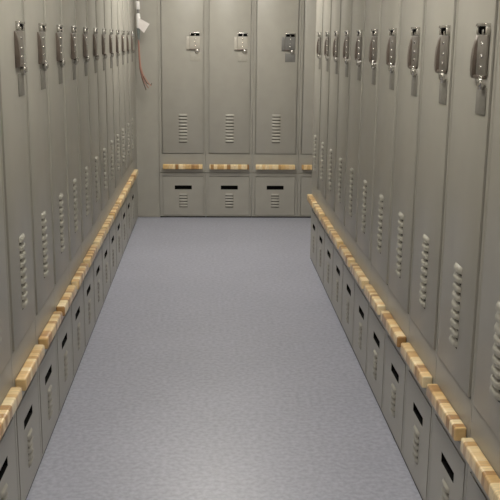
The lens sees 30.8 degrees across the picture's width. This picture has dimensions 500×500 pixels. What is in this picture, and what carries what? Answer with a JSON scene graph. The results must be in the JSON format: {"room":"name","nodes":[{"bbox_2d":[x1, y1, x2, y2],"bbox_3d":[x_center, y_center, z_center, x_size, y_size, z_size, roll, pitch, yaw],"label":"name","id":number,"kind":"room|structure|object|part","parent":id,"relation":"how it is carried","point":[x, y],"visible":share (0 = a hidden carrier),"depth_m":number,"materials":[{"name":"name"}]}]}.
{"room":"locker room","nodes":[
{"label":"locker room","id":0,"kind":"room"},
{"bbox_2d":[158,65,159,168],"bbox_3d":[-0.128,-1.665,7.800,2.771,2.620,0.100,0,13,-3],"label":"wall","id":1,"kind":"structure","parent":0,"point":[158,65],"depth_m":7.77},
{"bbox_2d":[26,217,421,499],"bbox_3d":[0.069,0.744,3.465,2.771,0.100,9.646,0,13,-3],"label":"floor","id":2,"kind":"structure","parent":0,"point":[218,362],"depth_m":3.89,"materials":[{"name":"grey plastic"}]},
{"bbox_2d":[0,152,21,499],"bbox_3d":[-0.908,-0.060,2.404,0.492,1.924,0.378,0,13,-3],"label":"locker","id":3,"kind":"object","parent":2,"relation":"on","point":[10,396],"visible":1,"depth_m":2.60,"materials":[{"name":"grey metal"}]},
{"bbox_3d":[-0.693,-0.306,2.358,0.028,1.355,0.331,0,13,-3],"label":"door","id":4,"kind":"part","parent":3,"relation":"part of","materials":[{"name":"grey paint"}]},
{"bbox_3d":[-0.709,0.699,2.593,0.026,0.324,0.328,0,13,-3],"label":"drawer","id":5,"kind":"part","parent":3,"relation":"part of","materials":[{"name":"grey paint"}]},
{"bbox_2d":[0,0,44,499],"bbox_3d":[-0.925,-0.146,2.775,0.492,1.924,0.378,0,13,-3],"label":"locker","id":6,"kind":"object","parent":2,"relation":"on","point":[26,355],"visible":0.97,"depth_m":2.77,"materials":[{"name":"grey metal"}]},
{"bbox_3d":[-0.710,-0.393,2.728,0.028,1.355,0.331,0,13,-3],"label":"door","id":7,"kind":"part","parent":6,"relation":"part of","materials":[{"name":"grey paint"}]},
{"bbox_3d":[-0.698,-0.602,2.726,0.015,0.108,0.021,0,13,-3],"label":"latch lever","id":8,"kind":"part","parent":6,"relation":"part of","materials":[{"name":"metal"}]},
{"bbox_3d":[-0.704,-0.620,2.779,0.007,0.099,0.084,0,13,-3],"label":"latch plate","id":9,"kind":"part","parent":6,"relation":"part of","materials":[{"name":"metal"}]},
{"bbox_2d":[15,21,24,30],"bbox_3d":[-0.700,-0.683,2.767,0.014,0.028,0.081,0,13,-3],"label":"latch","id":10,"kind":"object","parent":6,"relation":"attached to","point":[19,25],"depth_m":2.73,"materials":[{"name":"silver metal"}]},
{"bbox_3d":[-0.726,0.612,2.964,0.026,0.324,0.328,0,13,-3],"label":"drawer","id":11,"kind":"part","parent":6,"relation":"part of","materials":[{"name":"grey paint"}]},
{"bbox_2d":[21,0,62,460],"bbox_3d":[-0.942,-0.233,3.146,0.492,1.924,0.378,0,13,-3],"label":"locker","id":12,"kind":"object","parent":2,"relation":"on","point":[48,320],"visible":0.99,"depth_m":3.15,"materials":[{"name":"grey metal"}]},
{"bbox_3d":[-0.727,-0.480,3.099,0.028,1.355,0.331,0,13,-3],"label":"door","id":13,"kind":"part","parent":12,"relation":"part of","materials":[{"name":"grey paint"}]},
{"bbox_3d":[-0.715,-0.689,3.097,0.015,0.108,0.021,0,13,-3],"label":"latch lever","id":14,"kind":"part","parent":12,"relation":"part of","materials":[{"name":"metal"}]},
{"bbox_3d":[-0.721,-0.707,3.150,0.007,0.099,0.084,0,13,-3],"label":"latch plate","id":15,"kind":"part","parent":12,"relation":"part of","materials":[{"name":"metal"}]},
{"bbox_2d":[38,23,46,31],"bbox_3d":[-0.717,-0.770,3.138,0.014,0.028,0.081,0,13,-3],"label":"latch","id":16,"kind":"object","parent":12,"relation":"attached to","point":[41,26],"depth_m":3.12,"materials":[{"name":"silver metal"}]},
{"bbox_3d":[-0.743,0.525,3.334,0.026,0.324,0.328,0,13,-3],"label":"drawer","id":17,"kind":"part","parent":12,"relation":"part of","materials":[{"name":"grey paint"}]},
{"bbox_2d":[43,0,76,417],"bbox_3d":[-0.959,-0.319,3.516,0.492,1.924,0.378,0,13,-3],"label":"locker","id":18,"kind":"object","parent":2,"relation":"on","point":[64,293],"visible":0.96,"depth_m":3.52,"materials":[{"name":"grey metal"}]},
{"bbox_3d":[-0.744,-0.566,3.470,0.028,1.355,0.331,0,13,-3],"label":"door","id":19,"kind":"part","parent":18,"relation":"part of","materials":[{"name":"grey paint"}]},
{"bbox_3d":[-0.732,-0.775,3.468,0.015,0.108,0.021,0,13,-3],"label":"latch lever","id":20,"kind":"part","parent":18,"relation":"part of","materials":[{"name":"metal"}]},
{"bbox_3d":[-0.738,-0.793,3.521,0.007,0.099,0.084,0,13,-3],"label":"latch plate","id":21,"kind":"part","parent":18,"relation":"part of","materials":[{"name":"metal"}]},
{"bbox_2d":[57,25,63,31],"bbox_3d":[-0.734,-0.856,3.508,0.014,0.028,0.081,0,13,-3],"label":"latch","id":22,"kind":"object","parent":18,"relation":"attached to","point":[59,27],"depth_m":3.47,"materials":[{"name":"silver metal"}]},
{"bbox_3d":[-0.760,0.439,3.705,0.026,0.324,0.328,0,13,-3],"label":"drawer","id":23,"kind":"part","parent":18,"relation":"part of","materials":[{"name":"grey paint"}]},
{"bbox_2d":[60,0,87,381],"bbox_3d":[-0.976,-0.406,3.887,0.492,1.924,0.378,0,13,-3],"label":"locker","id":24,"kind":"object","parent":2,"relation":"on","point":[78,270],"visible":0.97,"depth_m":3.88,"materials":[{"name":"grey metal"}]},
{"bbox_3d":[-0.761,-0.653,3.841,0.028,1.355,0.331,0,13,-3],"label":"door","id":25,"kind":"part","parent":24,"relation":"part of","materials":[{"name":"grey paint"}]},
{"bbox_3d":[-0.749,-0.862,3.838,0.015,0.108,0.021,0,13,-3],"label":"latch lever","id":26,"kind":"part","parent":24,"relation":"part of","materials":[{"name":"metal"}]},
{"bbox_3d":[-0.755,-0.880,3.891,0.007,0.099,0.084,0,13,-3],"label":"latch plate","id":27,"kind":"part","parent":24,"relation":"part of","materials":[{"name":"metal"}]},
{"bbox_2d":[71,26,76,32],"bbox_3d":[-0.750,-0.943,3.879,0.014,0.028,0.081,0,13,-3],"label":"latch","id":28,"kind":"object","parent":24,"relation":"attached to","point":[73,28],"depth_m":3.84,"materials":[{"name":"silver metal"}]},
{"bbox_3d":[-0.777,0.352,4.076,0.026,0.324,0.328,0,13,-3],"label":"drawer","id":29,"kind":"part","parent":24,"relation":"part of","materials":[{"name":"grey paint"}]},
{"bbox_2d":[74,0,97,351],"bbox_3d":[-0.992,-0.492,4.257,0.492,1.924,0.378,0,13,-3],"label":"locker","id":30,"kind":"object","parent":2,"relation":"on","point":[89,251],"visible":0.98,"depth_m":4.26,"materials":[{"name":"grey metal"}]},
{"bbox_3d":[-0.778,-0.739,4.211,0.028,1.355,0.331,0,13,-3],"label":"door","id":31,"kind":"part","parent":30,"relation":"part of","materials":[{"name":"grey paint"}]},
{"bbox_3d":[-0.765,-0.949,4.209,0.015,0.108,0.021,0,13,-3],"label":"latch lever","id":32,"kind":"part","parent":30,"relation":"part of","materials":[{"name":"metal"}]},
{"bbox_2d":[83,27,88,32],"bbox_3d":[-0.767,-1.029,4.250,0.014,0.028,0.081,0,13,-3],"label":"latch","id":33,"kind":"object","parent":30,"relation":"attached to","point":[85,29],"depth_m":4.21,"materials":[{"name":"silver metal"}]},
{"bbox_3d":[-0.794,0.266,4.446,0.026,0.324,0.328,0,13,-3],"label":"drawer","id":34,"kind":"part","parent":30,"relation":"part of","materials":[{"name":"grey paint"}]},
{"bbox_2d":[85,0,106,326],"bbox_3d":[-1.009,-0.579,4.628,0.492,1.924,0.378,0,13,-3],"label":"locker","id":35,"kind":"object","parent":2,"relation":"on","point":[98,234],"visible":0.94,"depth_m":4.62,"materials":[{"name":"grey metal"}]},
{"bbox_3d":[-0.795,-0.826,4.582,0.028,1.355,0.331,0,13,-3],"label":"door","id":36,"kind":"part","parent":35,"relation":"part of","materials":[{"name":"grey paint"}]},
{"bbox_3d":[-0.782,-1.035,4.580,0.015,0.108,0.021,0,13,-3],"label":"latch lever","id":37,"kind":"part","parent":35,"relation":"part of","materials":[{"name":"metal"}]},
{"bbox_3d":[-0.811,0.179,4.817,0.026,0.324,0.328,0,13,-3],"label":"drawer","id":38,"kind":"part","parent":35,"relation":"part of","materials":[{"name":"grey paint"}]},
{"bbox_2d":[95,0,113,303],"bbox_3d":[-1.026,-0.665,4.999,0.492,1.924,0.378,0,13,-3],"label":"locker","id":39,"kind":"object","parent":2,"relation":"on","point":[107,220],"visible":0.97,"depth_m":5.01,"materials":[{"name":"grey metal"}]},
{"bbox_3d":[-0.812,-0.912,4.952,0.028,1.355,0.331,0,13,-3],"label":"door","id":40,"kind":"part","parent":39,"relation":"part of","materials":[{"name":"grey paint"}]},
{"bbox_3d":[-0.799,-1.122,4.950,0.015,0.108,0.021,0,13,-3],"label":"latch lever","id":41,"kind":"part","parent":39,"relation":"part of","materials":[{"name":"metal"}]},
{"bbox_3d":[-0.828,0.093,5.188,0.026,0.324,0.328,0,13,-3],"label":"drawer","id":42,"kind":"part","parent":39,"relation":"part of","materials":[{"name":"grey paint"}]},
{"bbox_2d":[103,0,119,285],"bbox_3d":[-1.043,-0.752,5.369,0.492,1.924,0.378,0,13,-3],"label":"locker","id":43,"kind":"object","parent":2,"relation":"on","point":[113,209],"visible":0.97,"depth_m":5.37,"materials":[{"name":"grey metal"}]},
{"bbox_3d":[-0.829,-0.999,5.323,0.028,1.355,0.331,0,13,-3],"label":"door","id":44,"kind":"part","parent":43,"relation":"part of","materials":[{"name":"grey paint"}]},
{"bbox_3d":[-0.816,-1.208,5.321,0.015,0.108,0.021,0,13,-3],"label":"latch lever","id":45,"kind":"part","parent":43,"relation":"part of","materials":[{"name":"metal"}]},
{"bbox_3d":[-0.845,0.006,5.558,0.026,0.324,0.328,0,13,-3],"label":"drawer","id":46,"kind":"part","parent":43,"relation":"part of","materials":[{"name":"grey paint"}]},
{"bbox_2d":[111,0,124,270],"bbox_3d":[-1.060,-0.839,5.740,0.492,1.924,0.378,0,13,-3],"label":"locker","id":47,"kind":"object","parent":2,"relation":"on","point":[119,198],"visible":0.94,"depth_m":5.73,"materials":[{"name":"grey metal"}]},
{"bbox_3d":[-0.845,-1.085,5.694,0.028,1.355,0.331,0,13,-3],"label":"door","id":48,"kind":"part","parent":47,"relation":"part of","materials":[{"name":"grey paint"}]},
{"bbox_3d":[-0.833,-1.295,5.692,0.015,0.108,0.021,0,13,-3],"label":"latch lever","id":49,"kind":"part","parent":47,"relation":"part of","materials":[{"name":"metal"}]},
{"bbox_3d":[-0.861,-0.080,5.929,0.026,0.324,0.328,0,13,-3],"label":"drawer","id":50,"kind":"part","parent":47,"relation":"part of","materials":[{"name":"grey paint"}]},
{"bbox_2d":[117,0,129,255],"bbox_3d":[-1.077,-0.925,6.111,0.492,1.924,0.378,0,13,-3],"label":"locker","id":51,"kind":"object","parent":2,"relation":"on","point":[125,189],"visible":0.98,"depth_m":6.12,"materials":[{"name":"grey metal"}]},
{"bbox_3d":[-0.862,-1.172,6.064,0.028,1.355,0.331,0,13,-3],"label":"door","id":52,"kind":"part","parent":51,"relation":"part of","materials":[{"name":"grey paint"}]},
{"bbox_3d":[-0.850,-1.381,6.062,0.015,0.108,0.021,0,13,-3],"label":"latch lever","id":53,"kind":"part","parent":51,"relation":"part of","materials":[{"name":"metal"}]},
{"bbox_3d":[-0.878,-0.167,6.300,0.026,0.324,0.328,0,13,-3],"label":"drawer","id":54,"kind":"part","parent":51,"relation":"part of","materials":[{"name":"grey paint"}]},
{"bbox_2d":[122,0,134,245],"bbox_3d":[-1.094,-1.012,6.481,0.492,1.924,0.378,0,13,-3],"label":"locker","id":55,"kind":"object","parent":2,"relation":"on","point":[129,180],"visible":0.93,"depth_m":6.49,"materials":[{"name":"grey metal"}]},
{"bbox_3d":[-0.879,-1.258,6.435,0.028,1.355,0.331,0,13,-3],"label":"door","id":56,"kind":"part","parent":55,"relation":"part of","materials":[{"name":"grey paint"}]},
{"bbox_3d":[-0.867,-1.468,6.433,0.015,0.108,0.021,0,13,-3],"label":"latch lever","id":57,"kind":"part","parent":55,"relation":"part of","materials":[{"name":"metal"}]},
{"bbox_3d":[-0.895,-0.254,6.670,0.026,0.324,0.328,0,13,-3],"label":"drawer","id":58,"kind":"part","parent":55,"relation":"part of","materials":[{"name":"grey paint"}]},
{"bbox_2d":[127,0,137,232],"bbox_3d":[-1.111,-1.098,6.852,0.492,1.924,0.378,0,13,-3],"label":"locker","id":59,"kind":"object","parent":2,"relation":"on","point":[133,172],"visible":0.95,"depth_m":6.84,"materials":[{"name":"grey metal"}]},
{"bbox_3d":[-0.896,-1.345,6.806,0.028,1.355,0.331,0,13,-3],"label":"door","id":60,"kind":"part","parent":59,"relation":"part of","materials":[{"name":"grey paint"}]},
{"bbox_3d":[-0.912,-0.340,7.041,0.026,0.324,0.328,0,13,-3],"label":"drawer","id":61,"kind":"part","parent":59,"relation":"part of","materials":[{"name":"grey paint"}]},
{"bbox_2d":[132,0,159,222],"bbox_3d":[-0.834,-1.179,7.203,0.201,1.920,0.312,0,13,-3],"label":"wall","id":62,"kind":"structure","parent":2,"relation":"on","point":[146,102],"depth_m":7.36,"materials":[{"name":"grey paint"}]},
{"bbox_2d":[158,0,205,216],"bbox_3d":[-0.557,-1.256,7.556,0.378,1.924,0.492,0,13,-3],"label":"locker","id":63,"kind":"object","parent":2,"relation":"on","point":[181,23],"visible":1,"depth_m":7.36,"materials":[{"name":"grey metal"}]},
{"bbox_3d":[-0.544,-1.454,7.293,0.331,1.355,0.028,0,13,-3],"label":"door","id":64,"kind":"part","parent":63,"relation":"part of","materials":[{"name":"grey paint"}]},
{"bbox_3d":[-0.554,-0.450,7.531,0.328,0.324,0.026,0,13,-3],"label":"drawer","id":65,"kind":"part","parent":63,"relation":"part of","materials":[{"name":"grey paint"}]},
{"bbox_3d":[-0.496,-1.651,7.236,0.021,0.108,0.015,0,13,-3],"label":"latch lever","id":66,"kind":"part","parent":63,"relation":"part of","materials":[{"name":"metal"}]},
{"bbox_3d":[-0.441,-1.657,7.242,0.084,0.099,0.007,0,13,-3],"label":"latch plate","id":67,"kind":"part","parent":63,"relation":"part of","materials":[{"name":"metal"}]},
{"bbox_2d":[206,0,253,217],"bbox_3d":[-0.177,-1.256,7.574,0.378,1.924,0.492,0,13,-3],"label":"locker","id":68,"kind":"object","parent":2,"relation":"on","point":[229,23],"visible":1,"depth_m":7.37,"materials":[{"name":"grey metal"}]},
{"bbox_3d":[-0.173,-0.450,7.549,0.328,0.324,0.026,0,13,-3],"label":"drawer","id":69,"kind":"part","parent":68,"relation":"part of","materials":[{"name":"grey paint"}]},
{"bbox_3d":[-0.163,-1.454,7.310,0.331,1.355,0.028,0,13,-3],"label":"door","id":70,"kind":"part","parent":68,"relation":"part of","materials":[{"name":"grey paint"}]},
{"bbox_3d":[-0.115,-1.651,7.254,0.021,0.108,0.015,0,13,-3],"label":"latch lever","id":71,"kind":"part","parent":68,"relation":"part of","materials":[{"name":"metal"}]},
{"bbox_3d":[-0.060,-1.656,7.259,0.084,0.099,0.007,0,13,-3],"label":"latch plate","id":72,"kind":"part","parent":68,"relation":"part of","materials":[{"name":"metal"}]},
{"bbox_2d":[251,0,301,217],"bbox_3d":[0.204,-1.255,7.591,0.378,1.924,0.492,0,13,-3],"label":"locker","id":73,"kind":"object","parent":2,"relation":"on","point":[277,23],"visible":0.99,"depth_m":7.39,"materials":[{"name":"grey metal"}]},
{"bbox_3d":[0.207,-0.450,7.566,0.328,0.324,0.026,0,13,-3],"label":"drawer","id":74,"kind":"part","parent":73,"relation":"part of","materials":[{"name":"grey paint"}]},
{"bbox_3d":[0.218,-1.454,7.327,0.331,1.355,0.028,0,13,-3],"label":"door","id":75,"kind":"part","parent":73,"relation":"part of","materials":[{"name":"grey paint"}]},
{"bbox_3d":[0.265,-1.650,7.271,0.021,0.108,0.015,0,13,-3],"label":"latch lever","id":76,"kind":"part","parent":73,"relation":"part of","materials":[{"name":"metal"}]},
{"bbox_3d":[0.321,-1.656,7.277,0.084,0.099,0.007,0,13,-3],"label":"latch plate","id":77,"kind":"part","parent":73,"relation":"part of","materials":[{"name":"metal"}]},
{"bbox_2d":[297,0,316,217],"bbox_3d":[0.584,-1.255,7.609,0.378,1.924,0.492,0,13,-3],"label":"locker","id":78,"kind":"object","parent":2,"relation":"on","point":[308,11],"visible":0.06,"depth_m":7.41,"materials":[{"name":"grey metal"}]},
{"bbox_3d":[0.588,-0.450,7.584,0.328,0.324,0.026,0,13,-3],"label":"drawer","id":79,"kind":"part","parent":78,"relation":"part of","materials":[{"name":"grey paint"}]},
{"bbox_3d":[0.598,-1.454,7.345,0.331,1.355,0.028,0,13,-3],"label":"door","id":80,"kind":"part","parent":78,"relation":"part of","materials":[{"name":"grey paint"}]},
{"bbox_2d":[307,0,323,270],"bbox_3d":[0.641,-0.839,5.823,0.492,1.924,0.378,0,13,-3],"label":"locker","id":81,"kind":"object","parent":2,"relation":"on","point":[312,198],"visible":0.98,"depth_m":5.80,"materials":[{"name":"grey metal"}]},
{"bbox_3d":[0.425,-0.080,5.988,0.026,0.324,0.328,0,13,-3],"label":"drawer","id":82,"kind":"part","parent":81,"relation":"part of","materials":[{"name":"grey paint"}]},
{"bbox_3d":[0.432,-1.085,5.754,0.028,1.355,0.331,0,13,-3],"label":"door","id":83,"kind":"part","parent":81,"relation":"part of","materials":[{"name":"grey paint"}]},
{"bbox_3d":[0.430,-1.266,5.609,0.007,0.099,0.084,0,13,-3],"label":"latch plate","id":84,"kind":"part","parent":81,"relation":"part of","materials":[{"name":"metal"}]},
{"bbox_2d":[313,0,331,285],"bbox_3d":[0.658,-0.752,5.452,0.492,1.924,0.378,0,13,-3],"label":"locker","id":85,"kind":"object","parent":2,"relation":"on","point":[319,209],"visible":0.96,"depth_m":5.44,"materials":[{"name":"grey metal"}]},
{"bbox_3d":[0.442,0.007,5.617,0.026,0.324,0.328,0,13,-3],"label":"drawer","id":86,"kind":"part","parent":85,"relation":"part of","materials":[{"name":"grey paint"}]},
{"bbox_3d":[0.449,-0.999,5.384,0.028,1.355,0.331,0,13,-3],"label":"door","id":87,"kind":"part","parent":85,"relation":"part of","materials":[{"name":"grey paint"}]},
{"bbox_3d":[0.447,-1.180,5.238,0.007,0.099,0.084,0,13,-3],"label":"latch plate","id":88,"kind":"part","parent":85,"relation":"part of","materials":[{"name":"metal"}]},
{"bbox_2d":[321,0,341,305],"bbox_3d":[0.675,-0.665,5.082,0.492,1.924,0.378,0,13,-3],"label":"locker","id":89,"kind":"object","parent":2,"relation":"on","point":[328,221],"visible":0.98,"depth_m":5.05,"materials":[{"name":"grey metal"}]},
{"bbox_3d":[0.459,0.094,5.246,0.026,0.324,0.328,0,13,-3],"label":"drawer","id":90,"kind":"part","parent":89,"relation":"part of","materials":[{"name":"grey paint"}]},
{"bbox_3d":[0.466,-0.912,5.013,0.028,1.355,0.331,0,13,-3],"label":"door","id":91,"kind":"part","parent":89,"relation":"part of","materials":[{"name":"grey paint"}]},
{"bbox_3d":[0.458,-1.101,4.922,0.015,0.108,0.021,0,13,-3],"label":"latch lever","id":92,"kind":"part","parent":89,"relation":"part of","materials":[{"name":"metal"}]},
{"bbox_3d":[0.464,-1.093,4.867,0.007,0.099,0.084,0,13,-3],"label":"latch plate","id":93,"kind":"part","parent":89,"relation":"part of","materials":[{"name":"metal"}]},
{"bbox_2d":[329,0,352,324],"bbox_3d":[0.692,-0.579,4.711,0.492,1.924,0.378,0,13,-3],"label":"locker","id":94,"kind":"object","parent":2,"relation":"on","point":[337,235],"visible":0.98,"depth_m":4.70,"materials":[{"name":"grey metal"}]},
{"bbox_3d":[0.476,0.180,4.876,0.026,0.324,0.328,0,13,-3],"label":"drawer","id":95,"kind":"part","parent":94,"relation":"part of","materials":[{"name":"grey paint"}]},
{"bbox_3d":[0.483,-0.826,4.642,0.028,1.355,0.331,0,13,-3],"label":"door","id":96,"kind":"part","parent":94,"relation":"part of","materials":[{"name":"grey paint"}]},
{"bbox_3d":[0.475,-1.014,4.552,0.015,0.108,0.021,0,13,-3],"label":"latch lever","id":97,"kind":"part","parent":94,"relation":"part of","materials":[{"name":"metal"}]},
{"bbox_3d":[0.481,-1.007,4.497,0.007,0.099,0.084,0,13,-3],"label":"latch plate","id":98,"kind":"part","parent":94,"relation":"part of","materials":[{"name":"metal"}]},
{"bbox_2d":[339,0,365,350],"bbox_3d":[0.709,-0.492,4.340,0.492,1.924,0.378,0,13,-3],"label":"locker","id":99,"kind":"object","parent":2,"relation":"on","point":[348,251],"visible":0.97,"depth_m":4.32,"materials":[{"name":"grey metal"}]},
{"bbox_3d":[0.493,0.267,4.505,0.026,0.324,0.328,0,13,-3],"label":"drawer","id":100,"kind":"part","parent":99,"relation":"part of","materials":[{"name":"grey paint"}]},
{"bbox_3d":[0.499,-0.739,4.272,0.028,1.355,0.331,0,13,-3],"label":"door","id":101,"kind":"part","parent":99,"relation":"part of","materials":[{"name":"grey paint"}]},
{"bbox_3d":[0.492,-0.928,4.181,0.015,0.108,0.021,0,13,-3],"label":"latch lever","id":102,"kind":"part","parent":99,"relation":"part of","materials":[{"name":"metal"}]},
{"bbox_2d":[356,30,361,35],"bbox_3d":[0.495,-0.982,4.109,0.014,0.028,0.081,0,13,-3],"label":"latch","id":103,"kind":"object","parent":99,"relation":"attached to","point":[359,32],"depth_m":4.08,"materials":[{"name":"silver metal"}]},
{"bbox_3d":[0.498,-0.920,4.126,0.007,0.099,0.084,0,13,-3],"label":"latch plate","id":104,"kind":"part","parent":99,"relation":"part of","materials":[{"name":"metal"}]},
{"bbox_2d":[350,0,382,378],"bbox_3d":[0.725,-0.406,3.970,0.492,1.924,0.378,0,13,-3],"label":"locker","id":105,"kind":"object","parent":2,"relation":"on","point":[361,270],"visible":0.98,"depth_m":3.96,"materials":[{"name":"grey metal"}]},
{"bbox_3d":[0.510,0.353,4.135,0.026,0.324,0.328,0,13,-3],"label":"drawer","id":106,"kind":"part","parent":105,"relation":"part of","materials":[{"name":"grey paint"}]},
{"bbox_3d":[0.516,-0.652,3.901,0.028,1.355,0.331,0,13,-3],"label":"door","id":107,"kind":"part","parent":105,"relation":"part of","materials":[{"name":"grey paint"}]},
{"bbox_3d":[0.508,-0.841,3.811,0.015,0.108,0.021,0,13,-3],"label":"latch lever","id":108,"kind":"part","parent":105,"relation":"part of","materials":[{"name":"metal"}]},
{"bbox_3d":[0.515,-0.834,3.755,0.007,0.099,0.084,0,13,-3],"label":"latch plate","id":109,"kind":"part","parent":105,"relation":"part of","materials":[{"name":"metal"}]},
{"bbox_2d":[371,29,377,35],"bbox_3d":[0.512,-0.896,3.738,0.014,0.028,0.081,0,13,-3],"label":"latch","id":110,"kind":"object","parent":105,"relation":"attached to","point":[374,32],"depth_m":3.72,"materials":[{"name":"silver metal"}]},
{"bbox_2d":[364,0,401,413],"bbox_3d":[0.742,-0.319,3.599,0.492,1.924,0.378,0,13,-3],"label":"locker","id":111,"kind":"object","parent":2,"relation":"on","point":[376,292],"visible":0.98,"depth_m":3.58,"materials":[{"name":"grey metal"}]},
{"bbox_3d":[0.527,0.440,3.764,0.026,0.324,0.328,0,13,-3],"label":"drawer","id":112,"kind":"part","parent":111,"relation":"part of","materials":[{"name":"grey paint"}]},
{"bbox_3d":[0.533,-0.566,3.530,0.028,1.355,0.331,0,13,-3],"label":"door","id":113,"kind":"part","parent":111,"relation":"part of","materials":[{"name":"grey paint"}]},
{"bbox_3d":[0.525,-0.755,3.440,0.015,0.108,0.021,0,13,-3],"label":"latch lever","id":114,"kind":"part","parent":111,"relation":"part of","materials":[{"name":"metal"}]},
{"bbox_3d":[0.532,-0.747,3.385,0.007,0.099,0.084,0,13,-3],"label":"latch plate","id":115,"kind":"part","parent":111,"relation":"part of","materials":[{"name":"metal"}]},
{"bbox_2d":[389,28,396,35],"bbox_3d":[0.529,-0.809,3.368,0.014,0.028,0.081,0,13,-3],"label":"latch","id":116,"kind":"object","parent":111,"relation":"attached to","point":[392,31],"depth_m":3.33,"materials":[{"name":"silver metal"}]},
{"bbox_2d":[380,0,426,456],"bbox_3d":[0.759,-0.233,3.228,0.492,1.924,0.378,0,13,-3],"label":"locker","id":117,"kind":"object","parent":2,"relation":"on","point":[396,320],"visible":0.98,"depth_m":3.22,"materials":[{"name":"grey metal"}]},
{"bbox_3d":[0.543,0.526,3.393,0.026,0.324,0.328,0,13,-3],"label":"drawer","id":118,"kind":"part","parent":117,"relation":"part of","materials":[{"name":"grey paint"}]},
{"bbox_3d":[0.550,-0.479,3.160,0.028,1.355,0.331,0,13,-3],"label":"door","id":119,"kind":"part","parent":117,"relation":"part of","materials":[{"name":"grey paint"}]},
{"bbox_3d":[0.542,-0.668,3.069,0.015,0.108,0.021,0,13,-3],"label":"latch lever","id":120,"kind":"part","parent":117,"relation":"part of","materials":[{"name":"metal"}]},
{"bbox_3d":[0.549,-0.660,3.014,0.007,0.099,0.084,0,13,-3],"label":"latch plate","id":121,"kind":"part","parent":117,"relation":"part of","materials":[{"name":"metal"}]},
{"bbox_2d":[411,27,419,35],"bbox_3d":[0.546,-0.723,2.997,0.014,0.028,0.081,0,13,-3],"label":"latch","id":122,"kind":"object","parent":117,"relation":"attached to","point":[415,31],"depth_m":2.99,"materials":[{"name":"silver metal"}]},
{"bbox_2d":[401,0,458,499],"bbox_3d":[0.776,-0.146,2.858,0.492,1.924,0.378,0,13,-3],"label":"locker","id":123,"kind":"object","parent":2,"relation":"on","point":[420,354],"visible":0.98,"depth_m":2.83,"materials":[{"name":"grey metal"}]},
{"bbox_3d":[0.560,0.613,3.022,0.026,0.324,0.328,0,13,-3],"label":"drawer","id":124,"kind":"part","parent":123,"relation":"part of","materials":[{"name":"grey paint"}]},
{"bbox_3d":[0.567,-0.393,2.789,0.028,1.355,0.331,0,13,-3],"label":"door","id":125,"kind":"part","parent":123,"relation":"part of","materials":[{"name":"grey paint"}]},
{"bbox_3d":[0.559,-0.582,2.699,0.015,0.108,0.021,0,13,-3],"label":"latch lever","id":126,"kind":"part","parent":123,"relation":"part of","materials":[{"name":"metal"}]},
{"bbox_3d":[0.566,-0.574,2.643,0.007,0.099,0.084,0,13,-3],"label":"latch plate","id":127,"kind":"part","parent":123,"relation":"part of","materials":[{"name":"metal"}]},
{"bbox_2d":[439,25,450,34],"bbox_3d":[0.563,-0.636,2.626,0.014,0.028,0.081,0,13,-3],"label":"latch","id":128,"kind":"object","parent":123,"relation":"attached to","point":[444,29],"depth_m":2.62,"materials":[{"name":"silver metal"}]},
{"bbox_2d":[426,0,499,499],"bbox_3d":[0.793,-0.060,2.487,0.492,1.924,0.378,0,13,-3],"label":"locker","id":129,"kind":"object","parent":2,"relation":"on","point":[478,21],"visible":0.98,"depth_m":2.46,"materials":[{"name":"grey metal"}]},
{"bbox_3d":[0.577,0.699,2.652,0.026,0.324,0.328,0,13,-3],"label":"drawer","id":130,"kind":"part","parent":129,"relation":"part of","materials":[{"name":"grey paint"}]},
{"bbox_3d":[0.584,-0.306,2.418,0.028,1.355,0.331,0,13,-3],"label":"door","id":131,"kind":"part","parent":129,"relation":"part of","materials":[{"name":"grey paint"}]},
{"bbox_3d":[0.576,-0.495,2.328,0.015,0.108,0.021,0,13,-3],"label":"latch lever","id":132,"kind":"part","parent":129,"relation":"part of","materials":[{"name":"metal"}]},
{"bbox_3d":[0.583,-0.487,2.273,0.007,0.099,0.084,0,13,-3],"label":"latch plate","id":133,"kind":"part","parent":129,"relation":"part of","materials":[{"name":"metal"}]},
{"bbox_2d":[476,23,490,34],"bbox_3d":[0.580,-0.549,2.256,0.014,0.028,0.081,0,13,-3],"label":"latch","id":134,"kind":"object","parent":129,"relation":"attached to","point":[482,28],"depth_m":2.25,"materials":[{"name":"silver metal"}]},
{"bbox_2d":[460,24,499,499],"bbox_3d":[0.810,0.027,2.116,0.492,1.924,0.378,0,13,-3],"label":"locker","id":135,"kind":"object","parent":2,"relation":"on","point":[481,451],"visible":1,"depth_m":2.22,"materials":[{"name":"grey metal"}]},
{"bbox_3d":[0.594,0.786,2.281,0.026,0.324,0.328,0,13,-3],"label":"drawer","id":136,"kind":"part","parent":135,"relation":"part of","materials":[{"name":"grey paint"}]},
{"bbox_3d":[0.601,-0.220,2.048,0.028,1.355,0.331,0,13,-3],"label":"door","id":137,"kind":"part","parent":135,"relation":"part of","materials":[{"name":"grey paint"}]},
{"bbox_3d":[0.098,-1.905,2.848,2.771,0.100,9.646,0,13,-3],"label":"ceiling","id":138,"kind":"structure","parent":0,"visible":0},
{"bbox_2d":[135,0,151,89],"bbox_3d":[-0.831,-2.034,7.036,0.121,1.570,0.055,0,13,-3],"label":"hanging cable","id":139,"kind":"object","parent":138,"relation":"hanging from","point":[141,25],"visible":1,"depth_m":7.09,"materials":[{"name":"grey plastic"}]}
]}

